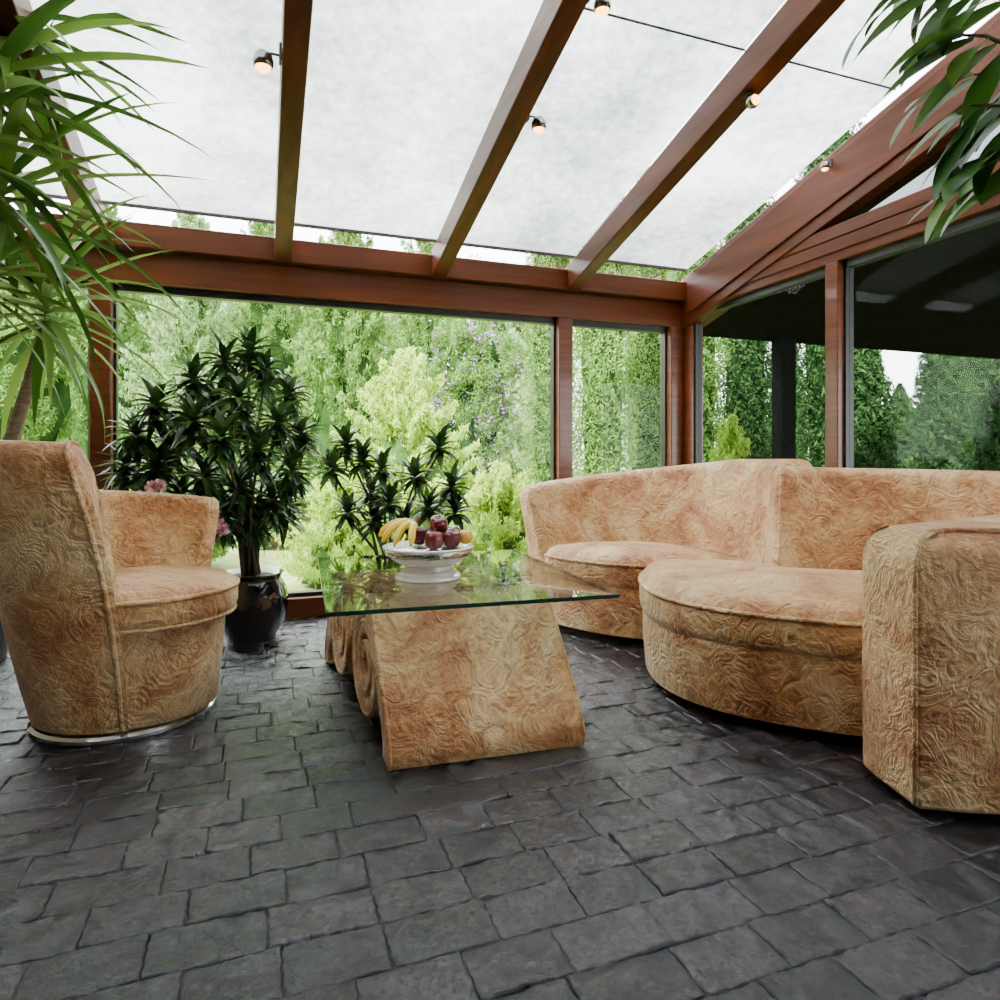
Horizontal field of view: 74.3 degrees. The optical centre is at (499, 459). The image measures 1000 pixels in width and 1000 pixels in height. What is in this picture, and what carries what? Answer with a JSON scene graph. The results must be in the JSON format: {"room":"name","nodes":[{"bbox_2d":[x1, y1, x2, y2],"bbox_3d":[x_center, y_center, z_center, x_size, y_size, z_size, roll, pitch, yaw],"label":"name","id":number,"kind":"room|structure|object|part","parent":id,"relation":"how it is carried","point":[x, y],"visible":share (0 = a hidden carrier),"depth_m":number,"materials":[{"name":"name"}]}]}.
{"room":"sunroom","nodes":[
{"label":"sunroom","id":0,"kind":"room"},
{"bbox_2d":[0,209,685,327],"bbox_3d":[-0.874,-1.045,3.747,4.480,0.290,0.200,0,0,-20],"label":"beam","id":1,"kind":"structure","parent":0,"point":[206,260],"depth_m":3.73,"materials":[{"name":"brown wood"}]},
{"bbox_2d":[0,276,88,460],"bbox_3d":[-2.484,-0.070,3.198,0.880,1.660,0.050,0,0,-20],"label":"window","id":2,"kind":"structure","parent":1,"relation":"in","point":[29,278],"depth_m":3.32,"materials":[{"name":"grey metal"}]},
{"bbox_2d":[113,283,554,596],"bbox_3d":[-0.816,-0.070,3.805,2.470,1.660,0.050,0,0,-20],"label":"window","id":3,"kind":"structure","parent":1,"relation":"in","point":[121,288],"depth_m":3.71,"materials":[{"name":"grey metal"}]},
{"bbox_2d":[573,320,666,466],"bbox_3d":[0.782,-0.070,4.387,0.730,1.660,0.050,0,0,-20],"label":"window","id":4,"kind":"structure","parent":1,"relation":"in","point":[578,324],"depth_m":4.49,"materials":[{"name":"grey metal"}]},
{"bbox_2d":[0,616,999,999],"bbox_3d":[0.109,0.923,1.221,4.600,0.094,5.620,0,0,-20],"label":"floor","id":5,"kind":"structure","parent":0,"point":[264,845],"depth_m":1.44,"materials":[{"name":"grey stone"}]},
{"bbox_2d":[0,0,217,660],"bbox_3d":[-1.702,-0.323,2.352,1.364,2.387,1.935,0,0,-20],"label":"leaf plant","id":6,"kind":"object","parent":5,"relation":"on","point":[24,92],"visible":0.95,"depth_m":2.32,"materials":[{"name":"green plant"}]},
{"bbox_3d":[-2.304,0.695,2.822,0.400,0.350,0.400,0,0,-20],"label":"pot","id":7,"kind":"part","parent":6,"relation":"part of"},
{"bbox_2d":[0,440,239,746],"bbox_3d":[-1.315,0.405,2.251,0.800,0.930,0.853,0,0,-20],"label":"barrel armchair","id":8,"kind":"object","parent":5,"relation":"on","point":[114,608],"visible":1,"depth_m":2.00,"materials":[{"name":"beige fabric"}]},
{"bbox_3d":[-1.223,0.682,2.272,0.516,0.315,0.516,0,0,-20],"label":"seat","id":9,"kind":"part","parent":8,"relation":"part of","materials":[{"name":"beige fabric"}]},
{"bbox_2d":[115,565,237,630],"bbox_3d":[-1.223,0.457,2.272,0.598,0.146,0.598,0,0,-20],"label":"seat cushion","id":10,"kind":"object","parent":8,"relation":"on","point":[157,597],"depth_m":2.11,"materials":[{"name":"beige fabric"}]},
{"bbox_2d":[126,478,229,536],"bbox_3d":[-1.581,0.472,3.003,0.676,0.795,0.458,0,0,-20],"label":"flowering plant","id":11,"kind":"object","parent":5,"relation":"on","point":[158,485],"visible":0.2,"depth_m":2.87,"materials":[{"name":"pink plant"}]},
{"bbox_3d":[-1.504,0.118,2.852,0.059,0.068,0.066,0,0,-1],"label":"flower","id":12,"kind":"part","parent":11,"relation":"part of","materials":[{"name":"pink plant"}]},
{"bbox_3d":[-1.469,0.106,2.849,0.061,0.063,0.064,0,0,-20],"label":"flower","id":13,"kind":"part","parent":11,"relation":"part of","materials":[{"name":"pink plant"}]},
{"bbox_3d":[-1.264,0.275,2.950,0.068,0.064,0.061,0,0,-20],"label":"flower","id":14,"kind":"part","parent":11,"relation":"part of","materials":[{"name":"pink plant"}]},
{"bbox_3d":[-1.225,0.308,2.921,0.064,0.063,0.061,0,0,-20],"label":"flower","id":15,"kind":"part","parent":11,"relation":"part of","materials":[{"name":"pink plant"}]},
{"bbox_2d":[94,324,327,643],"bbox_3d":[-1.321,0.109,3.021,1.065,1.522,0.698,0,0,-20],"label":"plant","id":16,"kind":"object","parent":5,"relation":"on","point":[261,609],"visible":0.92,"depth_m":3.07,"materials":[{"name":"green plant"}]},
{"bbox_3d":[-1.315,0.035,3.030,0.787,1.079,0.426,0,0,-20],"label":"stem","id":17,"kind":"part","parent":16,"relation":"part of","materials":[{"name":"green plant"}]},
{"bbox_3d":[-1.221,0.710,3.238,0.350,0.320,0.350,0,0,-20],"label":"pot","id":18,"kind":"part","parent":16,"relation":"part of","materials":[{"name":"black ceramic"}]},
{"bbox_2d":[308,420,477,568],"bbox_3d":[-0.515,0.333,3.312,0.827,1.075,0.489,0,0,1],"label":"plant","id":19,"kind":"object","parent":5,"relation":"on","point":[388,492],"visible":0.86,"depth_m":3.25,"materials":[{"name":"green plant"}]},
{"bbox_3d":[-0.521,0.311,3.328,0.598,0.727,0.266,0,0,0],"label":"stem","id":20,"kind":"part","parent":19,"relation":"part of","materials":[{"name":"green plant"}]},
{"bbox_2d":[284,581,532,618],"bbox_3d":[-0.911,0.815,3.760,4.420,0.110,0.110,0,0,-20],"label":"baseboard","id":21,"kind":"structure","parent":5,"relation":"on","point":[304,606],"depth_m":3.65,"materials":[{"name":"brown wood"}]},
{"bbox_2d":[89,279,112,489],"bbox_3d":[-2.020,-0.070,3.357,0.100,1.660,0.130,0,0,-20],"label":"post","id":22,"kind":"object","parent":21,"relation":"on","point":[104,381],"visible":0.31,"depth_m":3.30,"materials":[{"name":"brown wood"}]},
{"bbox_2d":[555,317,572,479],"bbox_3d":[0.395,-0.070,4.236,0.100,1.660,0.130,0,0,-20],"label":"post","id":23,"kind":"object","parent":21,"relation":"on","point":[563,326],"visible":0.46,"depth_m":4.17,"materials":[{"name":"brown wood"}]},
{"bbox_2d":[318,550,619,770],"bbox_3d":[-0.203,0.644,2.449,0.891,0.449,1.119,0,0,-17],"label":"coffee table","id":24,"kind":"object","parent":5,"relation":"on","point":[470,666],"visible":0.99,"depth_m":2.03,"materials":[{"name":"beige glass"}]},
{"bbox_3d":[-0.372,0.650,2.713,0.622,0.432,0.553,0,0,-20],"label":"leg","id":25,"kind":"part","parent":24,"relation":"part of","materials":[{"name":"beige fabric"}]},
{"bbox_2d":[382,541,473,583],"bbox_3d":[-0.256,0.362,2.354,0.324,0.116,0.324,0,0,-20],"label":"fruit bowl","id":26,"kind":"object","parent":24,"relation":"on","point":[422,565],"visible":0.94,"depth_m":2.26,"materials":[{"name":"white ceramic"}]},
{"bbox_2d":[378,516,421,545],"bbox_3d":[-0.360,0.246,2.303,0.154,0.097,0.141,0,0,5],"label":"banana bunch","id":27,"kind":"object","parent":26,"relation":"on","point":[400,525],"visible":1,"depth_m":2.29,"materials":[{"name":"yellow food"}]},
{"bbox_2d":[413,524,427,544],"bbox_3d":[-0.295,0.273,2.406,0.068,0.075,0.068,0,0,-6],"label":"apple","id":28,"kind":"object","parent":26,"relation":"on","point":[420,531],"visible":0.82,"depth_m":2.38,"materials":[{"name":"red food"}]},
{"bbox_2d":[424,528,443,549],"bbox_3d":[-0.230,0.274,2.289,0.068,0.073,0.068,0,0,-20],"label":"apple","id":29,"kind":"object","parent":26,"relation":"on","point":[433,540],"visible":1,"depth_m":2.26,"materials":[{"name":"red food"}]},
{"bbox_2d":[429,515,447,533],"bbox_3d":[-0.220,0.232,2.360,0.068,0.072,0.069,0,0,-41],"label":"apple","id":30,"kind":"object","parent":26,"relation":"in","point":[439,522],"visible":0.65,"depth_m":2.34,"materials":[{"name":"red food"}]},
{"bbox_2d":[443,527,460,548],"bbox_3d":[-0.170,0.274,2.328,0.069,0.074,0.068,0,0,11],"label":"apple","id":31,"kind":"object","parent":26,"relation":"on","point":[451,536],"visible":0.98,"depth_m":2.31,"materials":[{"name":"red food"}]},
{"bbox_2d":[448,525,460,530],"bbox_3d":[-0.174,0.274,2.412,0.068,0.071,0.069,0,0,27],"label":"apple","id":32,"kind":"object","parent":26,"relation":"on","point":[454,526],"visible":0.13,"depth_m":2.40,"materials":[{"name":"beige food"}]},
{"bbox_2d":[460,529,472,543],"bbox_3d":[-0.124,0.275,2.366,0.054,0.053,0.054,0,0,-20],"label":"peach","id":33,"kind":"object","parent":26,"relation":"on","point":[466,535],"visible":0.92,"depth_m":2.35,"materials":[{"name":"orange food"}]},
{"bbox_3d":[-0.129,0.650,2.158,0.622,0.432,0.553,0,0,-20],"label":"leg","id":34,"kind":"part","parent":24,"relation":"part of","materials":[{"name":"beige fabric"}]},
{"bbox_2d":[520,459,811,638],"bbox_3d":[0.774,0.417,3.410,1.407,0.845,0.744,0,0,10],"label":"sofa section","id":35,"kind":"object","parent":5,"relation":"on","point":[605,529],"visible":0.72,"depth_m":3.37,"materials":[{"name":"beige fabric"}]},
{"bbox_3d":[0.707,0.720,3.280,0.976,0.240,0.431,0,0,24],"label":"seat","id":36,"kind":"part","parent":35,"relation":"part of","materials":[{"name":"beige fabric"}]},
{"bbox_2d":[545,541,742,589],"bbox_3d":[0.705,0.513,3.284,0.994,0.190,0.461,0,0,19],"label":"seat cushion","id":37,"kind":"object","parent":35,"relation":"on","point":[611,565],"depth_m":3.18,"materials":[{"name":"beige fabric"}]},
{"bbox_2d":[638,464,999,813],"bbox_3d":[1.276,0.434,2.351,1.292,0.833,1.619,0,0,-20],"label":"sofa section","id":38,"kind":"object","parent":5,"relation":"on","point":[871,611],"visible":1,"depth_m":2.02,"materials":[{"name":"beige fabric"}]},
{"bbox_2d":[639,559,861,660],"bbox_3d":[1.051,0.513,2.457,1.198,0.190,0.860,0,0,32],"label":"seat cushion","id":39,"kind":"object","parent":38,"relation":"on","point":[786,609],"depth_m":2.19,"materials":[{"name":"beige fabric"}]},
{"bbox_3d":[1.051,0.720,2.457,1.172,0.240,0.834,0,0,32],"label":"seat","id":40,"kind":"part","parent":38,"relation":"part of","materials":[{"name":"beige fabric"}]},
{"bbox_3d":[1.558,0.427,2.614,1.023,0.805,0.378,0,0,36],"label":"backrest","id":41,"kind":"part","parent":38,"relation":"part of","materials":[{"name":"beige fabric"}]},
{"bbox_3d":[1.538,0.512,1.879,1.173,0.675,0.514,0,0,-33],"label":"armrest","id":42,"kind":"part","parent":38,"relation":"part of","materials":[{"name":"beige fabric"}]},
{"bbox_2d":[842,0,999,243],"bbox_3d":[1.453,-0.162,1.450,1.332,2.064,0.424,0,0,8],"label":"leaf plant","id":43,"kind":"object","parent":5,"relation":"on","point":[953,173],"visible":1,"depth_m":1.45,"materials":[{"name":"plant"}]},
{"bbox_3d":[1.439,-0.297,1.480,1.060,1.795,0.232,0,0,5],"label":"stem","id":44,"kind":"part","parent":43,"relation":"part of","materials":[{"name":"green plant"}]},
{"bbox_2d":[3,0,997,271],"bbox_3d":[0.092,-1.893,1.268,4.600,1.519,5.720,0,0,-20],"label":"ceiling","id":45,"kind":"structure","parent":0,"point":[402,97],"depth_m":2.86,"materials":[{"name":"white fabric"}]},
{"bbox_3d":[-1.779,-1.714,1.422,0.862,0.894,3.490,0,0,-20],"label":"shade panel","id":46,"kind":"part","parent":45,"relation":"part of","materials":[{"name":"white fabric"}]},
{"bbox_2d":[0,0,106,243],"bbox_3d":[-1.064,-1.815,0.730,0.088,1.507,5.340,0,0,-20],"label":"rafter","id":47,"kind":"object","parent":45,"relation":"attached to","point":[70,141],"visible":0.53,"depth_m":2.55,"materials":[{"name":"brown wood"}]},
{"bbox_3d":[-0.963,-1.714,1.719,0.858,0.894,3.490,0,0,-20],"label":"shade panel","id":48,"kind":"part","parent":45,"relation":"part of","materials":[{"name":"white fabric"}]},
{"bbox_2d":[274,0,312,261],"bbox_3d":[-0.250,-1.815,1.026,0.088,1.507,5.340,0,0,-20],"label":"rafter","id":49,"kind":"object","parent":45,"relation":"attached to","point":[296,14],"visible":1,"depth_m":2.54,"materials":[{"name":"brown wood"}]},
{"bbox_2d":[252,42,281,73],"bbox_3d":[-0.809,-1.395,2.292,0.095,0.107,0.070,0,0,-20],"label":"ceiling spotlight","id":50,"kind":"object","parent":49,"relation":"attached to","point":[263,62],"visible":1,"depth_m":2.27,"materials":[{"name":"silver metal"}]},
{"bbox_3d":[-0.821,-1.357,2.287,0.054,0.030,0.054,0,0,-20],"label":"bulb","id":51,"kind":"part","parent":50,"relation":"part of","materials":[{"name":"white glass"}]},
{"bbox_3d":[-0.768,-1.419,2.306,0.008,0.060,0.040,0,0,-20],"label":"mounting plate","id":52,"kind":"part","parent":50,"relation":"part of","materials":[{"name":"metal"}]},
{"bbox_3d":[-0.152,-1.714,2.015,0.853,0.894,3.490,0,0,-20],"label":"shade panel","id":53,"kind":"part","parent":45,"relation":"part of","materials":[{"name":"white fabric"}]},
{"bbox_2d":[432,0,588,276],"bbox_3d":[0.559,-1.815,1.321,0.088,1.507,5.340,0,0,-20],"label":"rafter","id":54,"kind":"object","parent":45,"relation":"attached to","point":[555,21],"visible":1,"depth_m":2.70,"materials":[{"name":"brown wood"}]},
{"bbox_2d":[526,115,546,133],"bbox_3d":[0.149,-1.387,2.704,0.086,0.096,0.063,0,0,-20],"label":"ceiling spotlight","id":55,"kind":"object","parent":54,"relation":"attached to","point":[538,125],"visible":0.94,"depth_m":2.69,"materials":[{"name":"silver metal"}]},
{"bbox_3d":[0.160,-1.353,2.708,0.049,0.027,0.049,0,0,-20],"label":"bulb","id":56,"kind":"part","parent":55,"relation":"part of","materials":[{"name":"white glass"}]},
{"bbox_2d":[588,0,610,16],"bbox_3d":[0.331,-1.526,2.196,0.081,0.091,0.060,0,0,-20],"label":"ceiling spotlight","id":57,"kind":"object","parent":54,"relation":"attached to","point":[602,8],"visible":1,"depth_m":2.18,"materials":[{"name":"silver metal"}]},
{"bbox_3d":[0.341,-1.494,2.199,0.046,0.026,0.046,0,0,-20],"label":"bulb","id":58,"kind":"part","parent":57,"relation":"part of","materials":[{"name":"white glass"}]},
{"bbox_3d":[0.660,-1.714,2.310,0.858,0.894,3.490,0,0,-20],"label":"shade panel","id":59,"kind":"part","parent":45,"relation":"part of","materials":[{"name":"white fabric"}]},
{"bbox_2d":[568,0,845,290],"bbox_3d":[1.373,-1.815,1.617,0.088,1.507,5.340,0,0,-20],"label":"rafter","id":60,"kind":"object","parent":45,"relation":"attached to","point":[796,22],"visible":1,"depth_m":2.84,"materials":[{"name":"brown wood"}]},
{"bbox_2d":[741,91,759,108],"bbox_3d":[0.997,-1.427,2.621,0.052,0.071,0.080,0,0,-20],"label":"ceiling spotlight","id":61,"kind":"object","parent":60,"relation":"attached to","point":[752,100],"visible":1,"depth_m":2.60,"materials":[{"name":"silver metal"}]},
{"bbox_3d":[0.991,-1.460,2.638,0.030,0.006,0.045,0,0,-20],"label":"mounting plate","id":62,"kind":"part","parent":61,"relation":"part of","materials":[{"name":"black metal"}]},
{"bbox_3d":[1.006,-1.418,2.594,0.040,0.040,0.022,0,0,-20],"label":"bulb","id":63,"kind":"part","parent":61,"relation":"part of","materials":[{"name":"white glass"}]},
{"bbox_3d":[1.456,-1.714,2.600,0.821,0.894,3.490,0,0,-20],"label":"shade panel","id":64,"kind":"part","parent":45,"relation":"part of","materials":[{"name":"white fabric"}]},
{"bbox_2d":[679,10,999,329],"bbox_3d":[2.197,-1.729,1.981,0.155,1.765,5.620,0,0,-20],"label":"roof beam","id":65,"kind":"structure","parent":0,"point":[801,232],"depth_m":3.22,"materials":[{"name":"brown wood"}]},
{"bbox_2d":[660,327,682,466],"bbox_3d":[1.175,-0.070,4.519,0.100,1.660,0.130,0,0,-20],"label":"post","id":66,"kind":"object","parent":65,"relation":"attached to","point":[674,334],"visible":0.44,"depth_m":4.46,"materials":[{"name":"brown wood"}]},
{"bbox_2d":[683,325,702,464],"bbox_3d":[1.281,-0.130,4.521,0.100,1.720,0.220,0,0,-20],"label":"post","id":67,"kind":"object","parent":65,"relation":"attached to","point":[689,332],"visible":0.14,"depth_m":4.42,"materials":[{"name":"brown wood"}]},
{"bbox_2d":[695,268,824,463],"bbox_3d":[1.515,-0.130,3.893,0.050,1.720,1.120,0,0,-20],"label":"window","id":68,"kind":"structure","parent":65,"relation":"in","point":[818,274],"depth_m":4.40,"materials":[{"name":"grey metal"}]},
{"bbox_2d":[820,158,831,170],"bbox_3d":[1.615,-1.462,3.269,0.057,0.064,0.042,0,0,-20],"label":"ceiling spotlight","id":69,"kind":"object","parent":65,"relation":"attached to","point":[825,165],"visible":1,"depth_m":3.26,"materials":[{"name":"silver metal"}]},
{"bbox_2d":[825,261,843,467],"bbox_3d":[1.706,-0.130,3.324,0.100,1.720,0.080,0,0,-20],"label":"post","id":70,"kind":"object","parent":65,"relation":"attached to","point":[834,271],"visible":0.44,"depth_m":3.29,"materials":[{"name":"brown wood"}]},
{"bbox_2d":[840,112,999,222],"bbox_3d":[2.430,-1.727,1.363,0.001,1.103,4.300,0,0,-20],"label":"window","id":71,"kind":"structure","parent":65,"relation":"in","point":[911,183],"depth_m":2.96,"materials":[{"name":"grey glass"}]},
{"bbox_2d":[844,208,999,467],"bbox_3d":[2.452,-0.130,1.318,0.050,1.720,4.200,0,0,-20],"label":"window","id":72,"kind":"structure","parent":65,"relation":"in","point":[993,216],"depth_m":3.27,"materials":[{"name":"grey metal"}]},
{"label":"outside","id":73,"kind":"structure","parent":0,"visible":0},
{"bbox_2d":[211,472,583,591],"bbox_3d":[-2.142,1.030,20.504,70.000,0.080,60.000,0,0,-20],"label":"lawn","id":74,"kind":"structure","parent":73,"point":[231,560],"depth_m":6.37,"materials":[{"name":"green plant"}]},
{"bbox_2d":[0,285,84,441],"bbox_3d":[-7.802,-1.297,10.404,2.244,4.576,2.302,0,0,-20],"label":"tree","id":75,"kind":"object","parent":74,"relation":"on","point":[51,423],"visible":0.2,"depth_m":10.19,"materials":[{"name":"green plant"}]},
{"bbox_2d":[56,204,162,468],"bbox_3d":[-8.400,-2.374,14.150,3.066,6.730,3.384,0,0,-9],"label":"tree","id":76,"kind":"object","parent":74,"relation":"on","point":[126,333],"visible":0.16,"depth_m":13.84,"materials":[{"name":"green plant"}]},
{"bbox_2d":[129,479,237,562],"bbox_3d":[-2.967,0.544,5.906,1.248,0.896,1.305,0,0,-12],"label":"shrub","id":77,"kind":"object","parent":74,"relation":"on","point":[218,551],"visible":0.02,"depth_m":5.91,"materials":[{"name":"green plant"}]},
{"bbox_2d":[118,213,260,493],"bbox_3d":[-4.937,-1.561,10.430,2.700,5.104,2.590,0,0,4],"label":"tree","id":78,"kind":"object","parent":74,"relation":"on","point":[180,339],"visible":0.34,"depth_m":10.15,"materials":[{"name":"green plant"}]},
{"bbox_2d":[222,221,317,477],"bbox_3d":[-4.973,-2.454,14.226,3.444,6.889,3.341,0,0,-28],"label":"tree","id":79,"kind":"object","parent":74,"relation":"on","point":[275,321],"visible":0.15,"depth_m":13.82,"materials":[{"name":"green plant"}]},
{"bbox_2d":[254,469,315,548],"bbox_3d":[-2.485,0.544,7.429,0.936,0.898,0.987,0,0,-14],"label":"shrub","id":80,"kind":"object","parent":74,"relation":"on","point":[302,505],"visible":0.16,"depth_m":7.32,"materials":[{"name":"green plant"}]},
{"bbox_2d":[57,254,534,483],"bbox_3d":[-11.486,-2.738,16.918,28.188,7.591,2.487,0,0,-20],"label":"hedge","id":81,"kind":"object","parent":74,"relation":"on","point":[514,329],"visible":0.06,"depth_m":20.74,"materials":[{"name":"green plant"}]},
{"bbox_2d":[273,473,382,588],"bbox_3d":[-1.278,0.547,5.225,1.015,0.907,1.024,0,0,-20],"label":"shrub","id":82,"kind":"object","parent":74,"relation":"on","point":[320,539],"visible":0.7,"depth_m":5.03,"materials":[{"name":"green plant"}]},
{"bbox_2d":[270,230,401,504],"bbox_3d":[-2.405,-1.650,10.464,2.425,5.282,2.641,0,0,10],"label":"tree","id":83,"kind":"object","parent":74,"relation":"on","point":[348,347],"visible":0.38,"depth_m":10.10,"materials":[{"name":"green plant"}]},
{"bbox_2d":[311,346,480,553],"bbox_3d":[-0.999,-0.095,6.938,1.964,2.215,2.173,0,0,-42],"label":"shrub","id":84,"kind":"object","parent":74,"relation":"on","point":[398,401],"visible":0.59,"depth_m":6.65,"materials":[{"name":"green plant"}]},
{"bbox_2d":[371,239,490,478],"bbox_3d":[-1.502,-2.347,14.123,3.235,6.686,3.215,0,0,-32],"label":"tree","id":85,"kind":"object","parent":74,"relation":"on","point":[420,336],"visible":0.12,"depth_m":13.79,"materials":[{"name":"green plant"}]},
{"bbox_2d":[424,317,524,519],"bbox_3d":[-0.415,-0.829,10.363,1.594,3.829,1.617,0,0,1],"label":"tree","id":86,"kind":"object","parent":74,"relation":"on","point":[474,369],"visible":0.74,"depth_m":9.98,"materials":[{"name":"green plant"}]},
{"bbox_2d":[449,459,533,577],"bbox_3d":[0.009,0.498,5.387,1.192,1.013,1.198,0,0,-10],"label":"shrub","id":87,"kind":"object","parent":74,"relation":"on","point":[496,500],"visible":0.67,"depth_m":5.21,"materials":[{"name":"green plant"}]},
{"bbox_2d":[519,253,583,484],"bbox_3d":[0.717,-1.776,9.203,1.016,5.560,1.028,0,0,-29],"label":"tree","id":88,"kind":"object","parent":74,"relation":"on","point":[539,344],"visible":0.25,"depth_m":9.02,"materials":[{"name":"green plant"}]},
{"bbox_2d":[566,190,641,476],"bbox_3d":[1.258,-1.678,8.086,0.996,5.369,0.962,0,0,45],"label":"tree","id":89,"kind":"object","parent":74,"relation":"on","point":[602,357],"visible":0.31,"depth_m":7.90,"materials":[{"name":"green plant"}]},
{"bbox_2d":[621,167,671,470],"bbox_3d":[2.282,-1.775,10.196,1.221,5.564,1.242,0,0,-30],"label":"tree","id":90,"kind":"object","parent":74,"relation":"on","point":[644,382],"visible":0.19,"depth_m":9.92,"materials":[{"name":"green plant"}]},
{"bbox_2d":[658,235,735,465],"bbox_3d":[2.465,-1.477,8.407,0.970,4.966,0.957,0,0,-16],"label":"tree","id":91,"kind":"object","parent":74,"relation":"on","point":[711,384],"visible":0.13,"depth_m":8.18,"materials":[{"name":"green plant"}]},
{"bbox_2d":[707,413,750,461],"bbox_3d":[2.413,0.253,7.030,0.804,1.512,0.775,0,0,-20],"label":"shrub","id":92,"kind":"object","parent":74,"relation":"on","point":[729,438],"visible":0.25,"depth_m":6.93,"materials":[{"name":"green plant"}]},
{"bbox_2d":[714,193,776,458],"bbox_3d":[4.206,-2.675,11.397,1.278,7.414,1.252,0,0,44],"label":"conifer tree","id":93,"kind":"object","parent":74,"relation":"on","point":[747,383],"visible":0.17,"depth_m":11.13,"materials":[{"name":"green plant"}]},
{"bbox_2d":[763,344,808,460],"bbox_3d":[6.043,-1.276,13.987,1.838,4.618,2.068,0,0,-3],"label":"conifer tree","id":94,"kind":"object","parent":74,"relation":"on","point":[797,348],"visible":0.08,"depth_m":13.75,"materials":[{"name":"green plant"}]},
{"bbox_2d":[793,115,865,466],"bbox_3d":[5.216,-3.175,10.492,1.293,8.414,1.217,0,0,44],"label":"conifer tree","id":95,"kind":"object","parent":74,"relation":"on","point":[814,355],"visible":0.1,"depth_m":10.36,"materials":[{"name":"green plant"}]},
{"bbox_2d":[703,221,999,458],"bbox_3d":[5.146,-0.200,3.842,5.700,2.380,7.700,0,0,-20],"label":"canopy","id":96,"kind":"object","parent":74,"relation":"on","point":[942,297],"visible":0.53,"depth_m":5.81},
{"bbox_3d":[2.997,-0.145,6.970,0.180,2.270,0.150,0,0,-20],"label":"post","id":97,"kind":"part","parent":96,"relation":"part of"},
{"bbox_2d":[823,348,906,468],"bbox_3d":[4.877,-0.825,8.782,1.336,3.718,1.389,0,0,-16],"label":"conifer tree","id":98,"kind":"object","parent":74,"relation":"on","point":[873,420],"visible":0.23,"depth_m":8.54,"materials":[{"name":"green plant"}]},
{"bbox_2d":[890,382,918,468],"bbox_3d":[7.682,-0.217,12.490,1.917,2.504,2.026,0,0,-20],"label":"conifer tree","id":99,"kind":"object","parent":74,"relation":"on","point":[903,424],"visible":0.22,"depth_m":12.24,"materials":[{"name":"green plant"}]},
{"bbox_2d":[902,353,979,469],"bbox_3d":[7.084,-1.272,10.611,1.304,4.611,1.492,0,0,8],"label":"conifer tree","id":100,"kind":"object","parent":74,"relation":"on","point":[942,409],"visible":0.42,"depth_m":10.37,"materials":[{"name":"green plant"}]},
{"bbox_2d":[960,356,990,449],"bbox_3d":[9.645,-1.773,13.206,2.276,5.613,2.333,0,0,-20],"label":"conifer tree","id":101,"kind":"object","parent":74,"relation":"on","point":[973,361],"visible":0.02,"depth_m":12.89,"materials":[{"name":"green plant"}]},
{"bbox_2d":[965,358,999,470],"bbox_3d":[6.811,-1.077,8.785,1.270,4.219,1.452,0,0,2],"label":"conifer tree","id":102,"kind":"object","parent":74,"relation":"on","point":[988,448],"visible":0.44,"depth_m":8.79,"materials":[{"name":"green plant"}]}
]}

